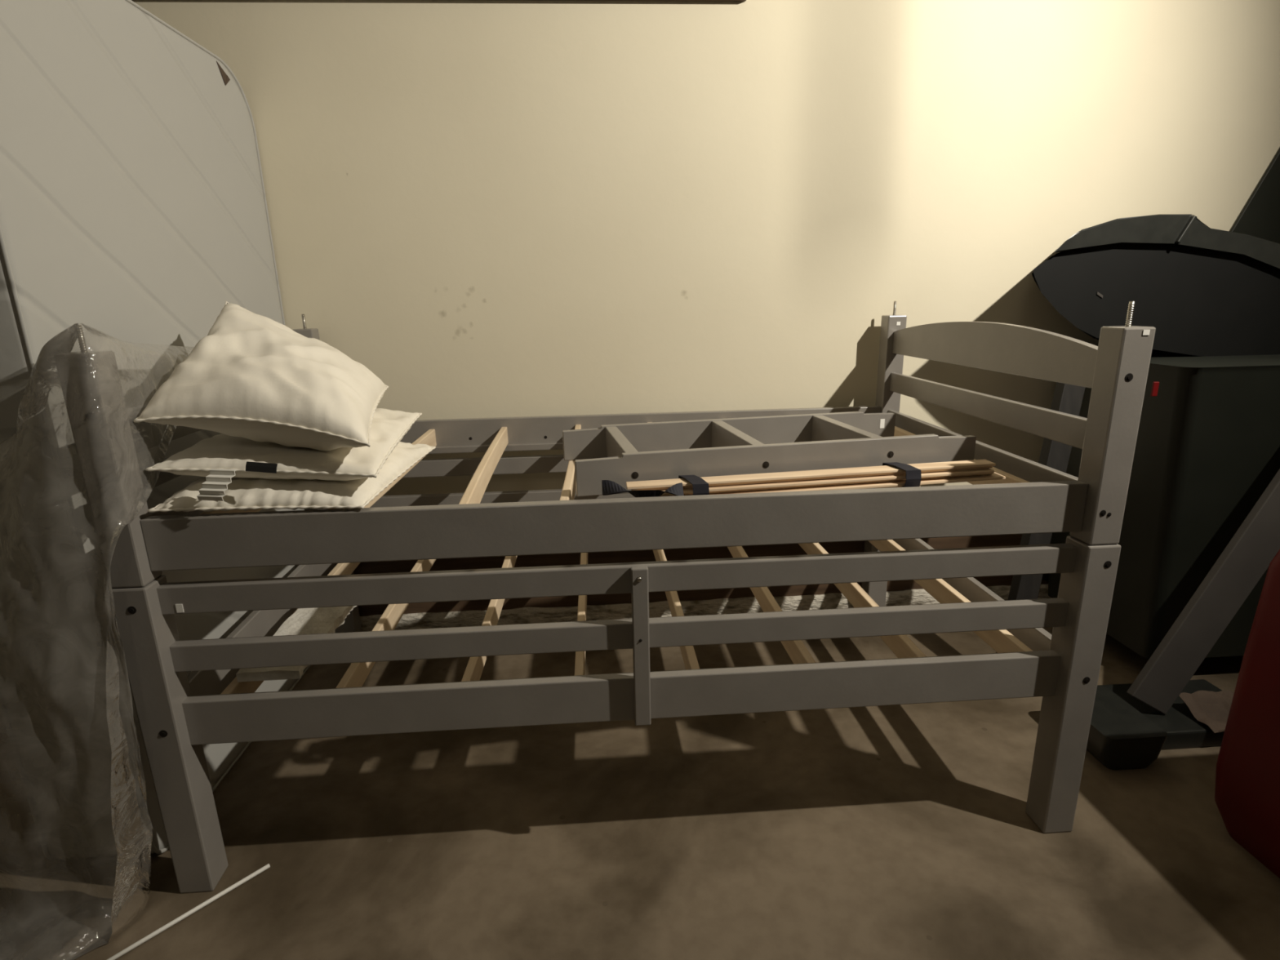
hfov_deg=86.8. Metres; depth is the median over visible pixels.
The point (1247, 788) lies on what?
container
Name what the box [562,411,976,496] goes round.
ladder
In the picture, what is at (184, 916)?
rod
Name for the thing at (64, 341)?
plastic film
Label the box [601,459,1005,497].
bundle
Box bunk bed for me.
[53,301,1155,893]
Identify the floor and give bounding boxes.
[0,626,1279,959]
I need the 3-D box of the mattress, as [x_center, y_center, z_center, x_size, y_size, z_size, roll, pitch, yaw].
[-1.285,-0.183,1.825,0.243,1.935,1.084,-2,15,-3]
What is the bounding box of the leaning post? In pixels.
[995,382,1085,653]
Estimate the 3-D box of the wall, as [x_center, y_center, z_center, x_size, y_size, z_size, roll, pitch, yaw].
[0.385,-0.916,2.365,8.000,3.000,0.100,-2,15,-3]
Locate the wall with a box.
[131,0,1279,510]
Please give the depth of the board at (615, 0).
2.13 m
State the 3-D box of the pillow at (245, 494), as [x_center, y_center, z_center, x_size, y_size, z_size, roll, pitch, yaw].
[-0.752,-0.032,1.548,0.443,0.066,0.546,-2,15,-3]
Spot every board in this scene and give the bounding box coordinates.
[615,0,746,0]
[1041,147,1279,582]
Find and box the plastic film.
[0,323,192,942]
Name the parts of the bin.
lid, lid handle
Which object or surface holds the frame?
on the black plastic base
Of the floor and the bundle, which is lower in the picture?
the floor
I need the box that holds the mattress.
[0,0,313,861]
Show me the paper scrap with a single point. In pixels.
(1211, 708)
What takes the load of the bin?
on the floor
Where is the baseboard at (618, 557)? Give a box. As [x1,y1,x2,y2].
[326,533,1048,616]
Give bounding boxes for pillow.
[133,301,388,450]
[145,408,422,501]
[146,441,435,512]
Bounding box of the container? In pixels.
[1214,549,1279,878]
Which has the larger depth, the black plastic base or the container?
the black plastic base
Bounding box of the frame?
[1126,468,1279,714]
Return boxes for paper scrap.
[1178,689,1234,733]
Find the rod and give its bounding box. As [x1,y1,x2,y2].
[106,863,270,959]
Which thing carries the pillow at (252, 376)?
on the pillow at (220, 458)
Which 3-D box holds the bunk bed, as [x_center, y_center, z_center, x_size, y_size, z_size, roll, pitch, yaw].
[-0.066,0.137,1.926,2.075,1.208,1.145,-2,15,-3]
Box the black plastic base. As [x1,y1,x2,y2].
[1086,679,1224,770]
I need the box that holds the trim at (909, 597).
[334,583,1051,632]
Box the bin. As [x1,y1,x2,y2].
[1031,213,1279,658]
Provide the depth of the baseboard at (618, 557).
2.62 m
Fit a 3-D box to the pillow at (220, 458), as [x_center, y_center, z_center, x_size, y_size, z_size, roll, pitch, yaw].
[-0.774,-0.090,1.567,0.435,0.099,0.636,-4,15,-9]

